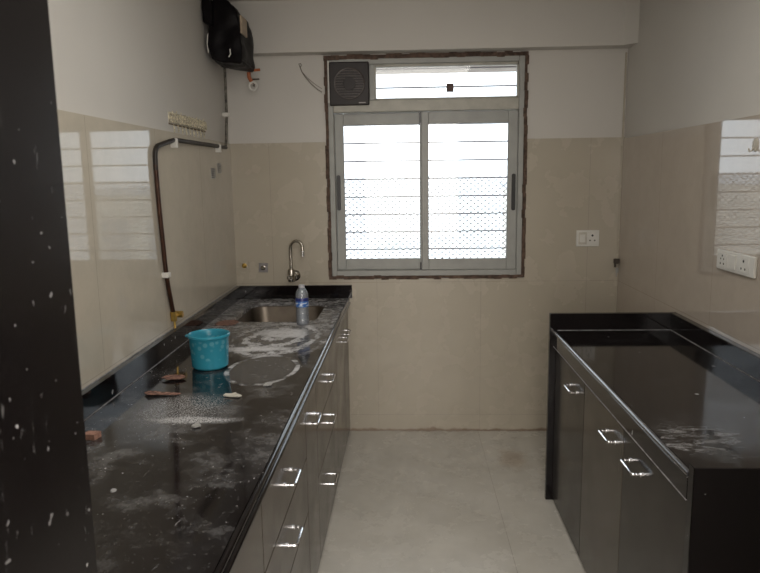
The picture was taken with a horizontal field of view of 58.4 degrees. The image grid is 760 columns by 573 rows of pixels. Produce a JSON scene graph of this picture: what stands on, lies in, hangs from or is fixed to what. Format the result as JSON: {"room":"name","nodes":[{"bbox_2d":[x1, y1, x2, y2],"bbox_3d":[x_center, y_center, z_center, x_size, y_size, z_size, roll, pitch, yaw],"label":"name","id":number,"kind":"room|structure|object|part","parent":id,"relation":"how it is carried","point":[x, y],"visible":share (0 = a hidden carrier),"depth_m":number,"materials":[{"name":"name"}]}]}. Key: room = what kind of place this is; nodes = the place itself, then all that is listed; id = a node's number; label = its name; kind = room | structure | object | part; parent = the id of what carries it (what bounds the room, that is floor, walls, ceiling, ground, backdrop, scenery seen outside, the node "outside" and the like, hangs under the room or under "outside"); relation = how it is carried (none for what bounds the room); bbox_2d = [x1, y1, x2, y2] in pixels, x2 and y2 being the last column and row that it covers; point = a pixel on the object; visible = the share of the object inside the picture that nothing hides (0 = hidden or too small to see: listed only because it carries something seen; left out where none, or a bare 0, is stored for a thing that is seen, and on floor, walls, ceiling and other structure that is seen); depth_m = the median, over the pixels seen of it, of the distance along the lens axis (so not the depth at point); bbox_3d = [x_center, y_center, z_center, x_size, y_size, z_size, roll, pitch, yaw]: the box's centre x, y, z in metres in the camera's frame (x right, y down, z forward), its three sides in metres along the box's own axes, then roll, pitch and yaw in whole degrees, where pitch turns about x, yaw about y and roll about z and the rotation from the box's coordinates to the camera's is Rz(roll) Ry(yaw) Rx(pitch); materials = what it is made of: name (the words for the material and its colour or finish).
{"room":"kitchen","nodes":[
{"label":"kitchen","id":0,"kind":"room"},
{"bbox_2d":[48,0,236,388],"bbox_3d":[-1.099,0.147,0.953,0.423,2.440,6.350,0,9,2],"label":"wall","id":1,"kind":"structure","parent":0,"point":[120,66],"depth_m":2.47,"materials":[{"name":"tile"}]},
{"bbox_2d":[82,286,240,419],"bbox_3d":[-0.863,0.275,2.472,0.025,0.075,3.016,-1,9,2],"label":"backsplash","id":2,"kind":"structure","parent":1,"relation":"attached to","point":[104,389],"depth_m":2.50,"materials":[{"name":"black stone"}]},
{"bbox_2d":[167,111,206,137],"bbox_3d":[-0.871,-0.736,3.104,0.013,0.097,0.546,0,9,2],"label":"hook rack","id":3,"kind":"object","parent":1,"relation":"attached to","point":[203,126],"visible":1,"depth_m":3.07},
{"bbox_3d":[-0.875,-0.724,3.105,0.004,0.006,0.530,0,9,2],"label":"cord","id":4,"kind":"part","parent":3,"relation":"part of","materials":[{"name":"beige"}]},
{"bbox_2d":[153,68,229,327],"bbox_3d":[-0.848,-0.499,3.211,0.043,1.208,1.185,-1,9,2],"label":"gas pipe","id":5,"kind":"object","parent":1,"relation":"attached to","point":[173,142],"visible":1,"depth_m":2.75,"materials":[{"name":"brown metal"}]},
{"bbox_3d":[-0.848,0.117,2.864,0.035,0.028,0.028,0,9,2],"label":"valve knob","id":6,"kind":"part","parent":5,"relation":"part of","materials":[{"name":"gold metal"}]},
{"bbox_2d":[211,168,215,178],"bbox_3d":[-0.855,-0.581,3.487,0.002,0.054,0.080,0,9,2],"label":"sticker","id":7,"kind":"object","parent":1,"relation":"attached to","point":[213,174],"visible":1,"depth_m":3.49,"materials":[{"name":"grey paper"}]},
{"bbox_2d":[217,163,221,172],"bbox_3d":[-0.852,-0.627,3.606,0.002,0.054,0.080,0,9,2],"label":"sticker","id":8,"kind":"object","parent":1,"relation":"attached to","point":[219,170],"visible":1,"depth_m":3.61,"materials":[{"name":"grey paper"}]},
{"bbox_2d":[202,0,254,71],"bbox_3d":[-0.767,-1.307,3.474,0.195,0.377,0.320,0,9,2],"label":"water heater","id":9,"kind":"object","parent":1,"relation":"attached to","point":[230,44],"visible":1,"depth_m":3.35,"materials":[{"name":"black plastic"}]},
{"bbox_2d":[228,0,270,1],"bbox_3d":[0.145,-1.127,0.698,2.950,0.120,6.350,0,9,2],"label":"ceiling","id":10,"kind":"structure","parent":0,"point":[228,0],"depth_m":3.62,"materials":[{"name":"paint"}]},
{"bbox_2d":[226,48,627,430],"bbox_3d":[0.260,-0.355,3.956,2.600,2.440,0.158,0,9,2],"label":"wall","id":11,"kind":"structure","parent":0,"point":[425,353],"depth_m":3.90,"materials":[{"name":"paint"}]},
{"bbox_2d":[240,261,248,269],"bbox_3d":[-0.788,-0.120,3.947,0.048,0.048,0.018,0,9,2],"label":"outlet cover","id":12,"kind":"object","parent":11,"relation":"attached to","point":[244,265],"visible":1,"depth_m":3.95,"materials":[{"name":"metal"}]},
{"bbox_2d":[247,68,259,90],"bbox_3d":[-0.681,-1.122,3.699,0.072,0.118,0.063,0,9,2],"label":"valve","id":13,"kind":"object","parent":11,"relation":"attached to","point":[250,79],"visible":1,"depth_m":3.69,"materials":[{"name":"orange plastic"}]},
{"bbox_2d":[259,263,267,271],"bbox_3d":[-0.677,-0.108,3.944,0.056,0.056,0.018,0,9,2],"label":"outlet cover","id":14,"kind":"object","parent":11,"relation":"attached to","point":[263,267],"visible":1,"depth_m":3.94,"materials":[{"name":"silver metal"}]},
{"bbox_2d":[287,240,304,281],"bbox_3d":[-0.479,-0.146,3.890,0.103,0.246,0.097,0,9,2],"label":"faucet","id":15,"kind":"object","parent":11,"relation":"attached to","point":[294,275],"visible":1,"depth_m":3.88,"materials":[{"name":"silver metal"}]},
{"bbox_2d":[240,285,351,298],"bbox_3d":[-0.499,0.031,3.957,0.674,0.076,0.022,0,9,2],"label":"backsplash","id":16,"kind":"structure","parent":11,"relation":"attached to","point":[263,291],"depth_m":3.95,"materials":[{"name":"black stone"}]},
{"bbox_2d":[299,63,321,91],"bbox_3d":[-0.386,-1.156,3.767,0.130,0.160,0.016,0,9,5],"label":"loose wire","id":17,"kind":"object","parent":11,"relation":"attached to","point":[300,63],"visible":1,"depth_m":3.77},
{"bbox_2d":[345,177,419,258],"bbox_3d":[0.016,-0.405,4.023,0.437,0.475,0.018,0,9,2],"label":"window grille","id":18,"kind":"object","parent":11,"relation":"in","point":[417,214],"depth_m":4.03,"materials":[{"name":"metal"}]},
{"bbox_2d":[323,51,528,279],"bbox_3d":[0.259,-0.667,3.863,1.130,1.256,0.093,0,9,2],"label":"window","id":19,"kind":"structure","parent":11,"relation":"in","point":[422,112],"depth_m":3.83,"materials":[{"name":"grey metal"}]},
{"bbox_3d":[-0.236,-0.537,3.905,0.022,0.200,0.007,0,9,2],"label":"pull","id":20,"kind":"part","parent":19,"relation":"part of","materials":[{"name":"black plastic"}]},
{"bbox_2d":[327,61,369,105],"bbox_3d":[-0.174,-1.126,3.770,0.229,0.241,0.076,0,9,2],"label":"exhaust fan","id":21,"kind":"object","parent":19,"relation":"attached to","point":[348,82],"visible":0.98,"depth_m":3.74,"materials":[{"name":"brown plastic"}]},
{"bbox_2d":[334,67,364,99],"bbox_3d":[-0.169,-1.116,3.739,0.172,0.172,0.009,0,9,2],"label":"grille","id":22,"kind":"object","parent":21,"relation":"attached to","point":[349,82],"depth_m":3.74,"materials":[{"name":"black plastic"}]},
{"bbox_3d":[0.002,-0.540,3.909,0.508,0.889,0.024,0,9,2],"label":"sliding sash","id":23,"kind":"part","parent":19,"relation":"part of","materials":[{"name":"grey metal"}]},
{"bbox_2d":[374,61,518,99],"bbox_3d":[0.368,-1.137,3.769,0.795,0.192,0.030,0,9,2],"label":"window pane","id":24,"kind":"object","parent":19,"relation":"on","point":[377,64],"depth_m":3.75,"materials":[{"name":"clear glass"}]},
{"bbox_3d":[0.505,-0.539,3.857,0.537,0.889,0.024,0,9,2],"label":"sliding sash","id":25,"kind":"part","parent":19,"relation":"part of","materials":[{"name":"grey metal"}]},
{"bbox_3d":[0.752,-0.532,3.834,0.022,0.205,0.007,0,9,2],"label":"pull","id":26,"kind":"part","parent":19,"relation":"part of","materials":[{"name":"black plastic"}]},
{"bbox_2d":[230,0,639,56],"bbox_3d":[0.241,-1.403,3.635,2.205,0.268,0.160,0,9,2],"label":"beam","id":27,"kind":"structure","parent":11,"relation":"attached to","point":[278,27],"depth_m":3.62,"materials":[{"name":"paint"}]},
{"bbox_2d":[376,66,516,69],"bbox_3d":[0.377,-1.242,3.874,0.793,0.008,0.018,0,9,2],"label":"window grille","id":28,"kind":"object","parent":11,"relation":"in","point":[489,66],"depth_m":3.87,"materials":[{"name":"metal"}]},
{"bbox_2d":[376,65,516,74],"bbox_3d":[0.258,-1.372,4.111,1.700,0.100,0.470,0,9,2],"label":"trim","id":29,"kind":"structure","parent":11,"relation":"attached to","point":[468,70],"depth_m":4.24,"materials":[{"name":"metal"}]},
{"bbox_2d":[429,175,506,257],"bbox_3d":[0.516,-0.408,4.002,0.449,0.479,0.018,0,9,2],"label":"window grille","id":30,"kind":"object","parent":11,"relation":"in","point":[435,195],"depth_m":4.00,"materials":[{"name":"metal"}]},
{"bbox_2d":[576,230,598,245],"bbox_3d":[1.175,-0.273,3.846,0.128,0.092,0.014,0,9,2],"label":"wall socket","id":31,"kind":"object","parent":11,"relation":"attached to","point":[583,237],"visible":1,"depth_m":3.84,"materials":[{"name":"white plastic"}]},
{"bbox_2d":[580,235,584,241],"bbox_3d":[1.145,-0.272,3.842,0.028,0.044,0.004,0,9,2],"label":"rocker switch","id":32,"kind":"object","parent":31,"relation":"attached to","point":[582,237],"depth_m":3.84,"materials":[{"name":"white plastic"}]},
{"bbox_2d":[613,258,619,276],"bbox_3d":[1.337,-0.107,3.849,0.032,0.103,0.016,0,9,2],"label":"tap","id":33,"kind":"object","parent":11,"relation":"attached to","point":[616,260],"visible":1,"depth_m":3.84,"materials":[{"name":"metal"}]},
{"bbox_2d":[615,52,626,311],"bbox_3d":[1.349,-0.207,3.853,0.009,2.150,0.007,0,9,2],"label":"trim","id":34,"kind":"structure","parent":11,"relation":"attached to","point":[626,52],"depth_m":3.79,"materials":[{"name":"tile"}]},
{"bbox_2d":[318,430,585,572],"bbox_3d":[0.181,1.400,1.104,2.950,0.120,6.350,0,9,2],"label":"floor","id":35,"kind":"structure","parent":0,"point":[406,501],"depth_m":3.12,"materials":[{"name":"tile"}]},
{"bbox_2d":[231,506,263,572],"bbox_3d":[-0.575,0.919,1.368,0.635,0.768,0.633,0,9,2],"label":"base cabinet","id":36,"kind":"object","parent":35,"relation":"on","point":[250,557],"visible":0.02,"depth_m":1.53,"materials":[{"name":"grey laminate"}]},
{"bbox_2d":[82,285,351,572],"bbox_3d":[-0.558,0.291,2.473,0.674,0.120,3.036,0,9,2],"label":"countertop","id":37,"kind":"structure","parent":36,"relation":"on","point":[168,495],"depth_m":1.90,"materials":[{"name":"black stone"}]},
{"bbox_2d":[85,431,100,439],"bbox_3d":[-0.785,0.404,1.849,0.040,0.016,0.031,1,9,11],"label":"chip","id":38,"kind":"object","parent":37,"relation":"on","point":[90,435],"visible":0.86,"depth_m":1.84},
{"bbox_2d":[144,391,180,394],"bbox_3d":[-0.707,0.347,2.212,0.124,0.007,0.046,0,9,2],"label":"flake","id":39,"kind":"object","parent":37,"relation":"on","point":[147,392],"visible":1,"depth_m":2.21,"materials":[{"name":"brown"}]},
{"bbox_2d":[162,375,185,379],"bbox_3d":[-0.720,0.318,2.383,0.069,0.008,0.064,4,10,27],"label":"flake","id":40,"kind":"object","parent":37,"relation":"on","point":[167,377],"visible":1,"depth_m":2.38,"materials":[{"name":"brown"}]},
{"bbox_2d":[191,423,200,427],"bbox_3d":[-0.520,0.392,1.919,0.024,0.008,0.020,-7,11,-33],"label":"flake","id":41,"kind":"object","parent":37,"relation":"on","point":[195,425],"visible":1,"depth_m":1.92,"materials":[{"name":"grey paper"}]},
{"bbox_2d":[185,329,229,370],"bbox_3d":[-0.636,0.235,2.527,0.162,0.128,0.155,0,9,2],"label":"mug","id":42,"kind":"object","parent":37,"relation":"on","point":[209,348],"visible":1,"depth_m":2.47,"materials":[{"name":"teal plastic"}]},
{"bbox_2d":[214,320,238,325],"bbox_3d":[-0.742,0.176,3.299,0.104,0.005,0.122,0,9,2],"label":"flake","id":43,"kind":"object","parent":37,"relation":"on","point":[224,322],"visible":1,"depth_m":3.30,"materials":[{"name":"brown"}]},
{"bbox_2d":[223,392,241,396],"bbox_3d":[-0.471,0.348,2.189,0.058,0.007,0.036,2,9,16],"label":"paper scrap","id":44,"kind":"object","parent":37,"relation":"on","point":[234,394],"visible":1,"depth_m":2.18,"materials":[{"name":"beige paper"}]},
{"bbox_2d":[237,306,323,321],"bbox_3d":[-0.513,0.240,3.594,0.444,0.180,0.546,0,9,2],"label":"sink","id":45,"kind":"object","parent":37,"relation":"in","point":[263,313],"visible":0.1,"depth_m":3.84,"materials":[{"name":"metal"}]},
{"bbox_2d":[295,284,308,325],"bbox_3d":[-0.369,0.087,3.225,0.061,0.194,0.061,0,9,2],"label":"water bottle","id":46,"kind":"object","parent":37,"relation":"on","point":[301,301],"visible":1,"depth_m":3.21,"materials":[{"name":"clear plastic"}]},
{"bbox_2d":[261,407,309,572],"bbox_3d":[-0.548,0.813,2.027,0.635,0.768,0.698,0,9,2],"label":"base cabinet","id":47,"kind":"object","parent":35,"relation":"on","point":[284,506],"visible":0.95,"depth_m":1.99,"materials":[{"name":"grey laminate"}]},
{"bbox_3d":[-0.273,0.741,2.004,0.018,0.196,0.696,0,9,2],"label":"drawer","id":48,"kind":"part","parent":47,"relation":"part of","materials":[{"name":"grey laminate"}]},
{"bbox_3d":[-0.251,0.553,1.973,0.033,0.016,0.118,0,9,2],"label":"handle","id":49,"kind":"part","parent":47,"relation":"part of","materials":[{"name":"silver metal"}]},
{"bbox_3d":[-0.249,0.735,2.002,0.033,0.016,0.118,0,9,2],"label":"handle","id":50,"kind":"part","parent":47,"relation":"part of","materials":[{"name":"silver metal"}]},
{"bbox_3d":[-0.269,1.009,2.047,0.018,0.339,0.696,0,9,2],"label":"drawer","id":51,"kind":"part","parent":47,"relation":"part of","materials":[{"name":"grey laminate"}]},
{"bbox_2d":[305,385,321,572],"bbox_3d":[-0.529,0.736,2.505,0.635,0.768,0.268,0,9,2],"label":"base cabinet","id":52,"kind":"object","parent":35,"relation":"on","point":[311,423],"visible":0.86,"depth_m":2.48,"materials":[{"name":"grey laminate"}]},
{"bbox_3d":[-0.232,0.479,2.465,0.033,0.016,0.118,0,9,2],"label":"handle","id":53,"kind":"part","parent":52,"relation":"part of","materials":[{"name":"silver metal"}]},
{"bbox_2d":[315,339,338,555],"bbox_3d":[-0.510,0.657,2.998,0.635,0.768,0.728,0,9,2],"label":"base cabinet","id":54,"kind":"object","parent":35,"relation":"on","point":[326,382],"visible":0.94,"depth_m":2.92,"materials":[{"name":"grey laminate"}]},
{"bbox_3d":[-0.237,0.381,2.943,0.018,0.209,0.726,0,9,2],"label":"drawer","id":55,"kind":"part","parent":54,"relation":"part of","materials":[{"name":"grey laminate"}]},
{"bbox_3d":[-0.234,0.584,2.976,0.018,0.196,0.726,0,9,2],"label":"drawer","id":56,"kind":"part","parent":54,"relation":"part of","materials":[{"name":"grey laminate"}]},
{"bbox_3d":[-0.231,0.852,3.019,0.018,0.339,0.726,0,9,2],"label":"drawer","id":57,"kind":"part","parent":54,"relation":"part of","materials":[{"name":"grey laminate"}]},
{"bbox_3d":[-0.213,0.397,2.945,0.033,0.016,0.118,0,9,2],"label":"handle","id":58,"kind":"part","parent":54,"relation":"part of","materials":[{"name":"silver metal"}]},
{"bbox_3d":[-0.210,0.578,2.974,0.033,0.016,0.118,0,9,2],"label":"handle","id":59,"kind":"part","parent":54,"relation":"part of","materials":[{"name":"silver metal"}]},
{"bbox_3d":[-0.206,0.854,3.018,0.033,0.016,0.118,0,9,2],"label":"handle","id":60,"kind":"part","parent":54,"relation":"part of","materials":[{"name":"silver metal"}]},
{"bbox_2d":[335,311,351,476],"bbox_3d":[-0.482,0.544,3.698,0.635,0.768,0.686,0,9,2],"label":"base cabinet","id":61,"kind":"object","parent":35,"relation":"on","point":[342,347],"visible":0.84,"depth_m":3.64,"materials":[{"name":"grey laminate"}]},
{"bbox_3d":[-0.211,0.557,3.556,0.018,0.752,0.421,0,9,2],"label":"door","id":62,"kind":"part","parent":61,"relation":"part of","materials":[{"name":"grey laminate"}]},
{"bbox_3d":[-0.197,0.502,3.895,0.018,0.752,0.259,0,9,2],"label":"door","id":63,"kind":"part","parent":61,"relation":"part of","materials":[{"name":"grey laminate"}]},
{"bbox_2d":[552,351,584,555],"bbox_3d":[1.035,0.673,2.860,0.558,0.735,0.501,0,9,2],"label":"base cabinet","id":64,"kind":"object","parent":35,"relation":"on","point":[569,387],"visible":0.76,"depth_m":2.83,"materials":[{"name":"grey laminate"}]},
{"bbox_3d":[0.765,0.411,2.736,0.033,0.016,0.118,0,9,2],"label":"handle","id":65,"kind":"part","parent":64,"relation":"part of","materials":[{"name":"silver metal"}]},
{"bbox_2d":[545,312,675,499],"bbox_3d":[1.048,0.556,3.111,0.560,0.887,0.025,0,9,2],"label":"end panel","id":66,"kind":"object","parent":35,"relation":"on","point":[590,320],"visible":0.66,"depth_m":3.04,"materials":[{"name":"black stone"}]},
{"bbox_2d":[579,384,686,572],"bbox_3d":[1.006,0.790,2.135,0.558,0.735,0.965,0,9,2],"label":"base cabinet","id":67,"kind":"object","parent":35,"relation":"on","point":[633,519],"visible":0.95,"depth_m":2.12,"materials":[{"name":"grey laminate"}]},
{"bbox_3d":[0.778,0.746,2.389,0.018,0.719,0.466,0,9,2],"label":"door","id":68,"kind":"part","parent":67,"relation":"part of","materials":[{"name":"grey laminate"}]},
{"bbox_3d":[0.745,0.492,2.232,0.033,0.016,0.118,0,9,2],"label":"handle","id":69,"kind":"part","parent":67,"relation":"part of","materials":[{"name":"silver metal"}]},
{"bbox_3d":[0.735,0.530,1.996,0.033,0.016,0.118,0,9,2],"label":"handle","id":70,"kind":"part","parent":67,"relation":"part of","materials":[{"name":"silver metal"}]},
{"bbox_3d":[0.759,0.823,1.912,0.018,0.719,0.493,0,9,2],"label":"door","id":71,"kind":"part","parent":67,"relation":"part of","materials":[{"name":"grey laminate"}]},
{"bbox_2d":[553,313,759,499],"bbox_3d":[1.020,0.311,2.311,0.548,0.150,1.477,0,9,2],"label":"countertop","id":72,"kind":"structure","parent":67,"relation":"on","point":[686,393],"depth_m":2.23,"materials":[{"name":"black stone"}]},
{"bbox_2d":[682,463,759,572],"bbox_3d":[0.998,0.822,1.628,0.544,0.832,0.030,0,9,2],"label":"end panel","id":73,"kind":"object","parent":35,"relation":"on","point":[722,525],"visible":1,"depth_m":1.58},
{"bbox_2d":[616,0,759,353],"bbox_3d":[1.435,0.127,0.849,0.404,2.440,6.350,0,9,2],"label":"wall","id":74,"kind":"structure","parent":0,"point":[690,191],"depth_m":2.86,"materials":[{"name":"tile"}]},
{"bbox_2d":[671,313,759,380],"bbox_3d":[1.279,0.273,2.294,0.028,0.076,1.477,0,9,2],"label":"backsplash","id":75,"kind":"structure","parent":74,"relation":"attached to","point":[739,356],"depth_m":2.56,"materials":[{"name":"black stone"}]},
{"bbox_2d":[716,249,757,278],"bbox_3d":[1.290,-0.085,2.451,0.014,0.075,0.300,0,9,2],"label":"wall socket","id":76,"kind":"object","parent":74,"relation":"attached to","point":[738,263],"visible":1,"depth_m":2.44,"materials":[{"name":"white plastic"}]},
{"bbox_2d":[718,252,726,267],"bbox_3d":[1.290,-0.101,2.561,0.002,0.054,0.070,0,9,2],"label":"socket","id":77,"kind":"object","parent":76,"relation":"attached to","point":[722,256],"depth_m":2.56,"materials":[{"name":"white plastic"}]},
{"bbox_2d":[727,254,735,270],"bbox_3d":[1.286,-0.088,2.485,0.004,0.054,0.055,0,9,2],"label":"rocker switch","id":78,"kind":"object","parent":76,"relation":"attached to","point":[731,258],"depth_m":2.48,"materials":[{"name":"white plastic"}]},
{"bbox_2d":[738,257,748,273],"bbox_3d":[1.283,-0.075,2.401,0.002,0.054,0.075,0,9,2],"label":"socket","id":79,"kind":"object","parent":76,"relation":"attached to","point":[743,262],"depth_m":2.40,"materials":[{"name":"white plastic"}]},
{"bbox_2d":[748,138,758,151],"bbox_3d":[1.276,-0.486,2.333,0.027,0.049,0.036,0,9,2],"label":"wall hook","id":80,"kind":"object","parent":74,"relation":"attached to","point":[755,141],"visible":1,"depth_m":2.33,"materials":[{"name":"beige plastic"}]},
{"bbox_3d":[-0.735,0.160,0.839,0.420,2.440,0.150,0,9,2],"label":"wall","id":81,"kind":"structure","parent":0,"visible":0},
{"bbox_2d":[0,0,97,572],"bbox_3d":[-0.461,0.323,0.806,0.128,2.120,0.254,0,9,2],"label":"trim","id":82,"kind":"structure","parent":81,"relation":"attached to","point":[46,517],"depth_m":0.79,"materials":[{"name":"black stone"}]}
]}

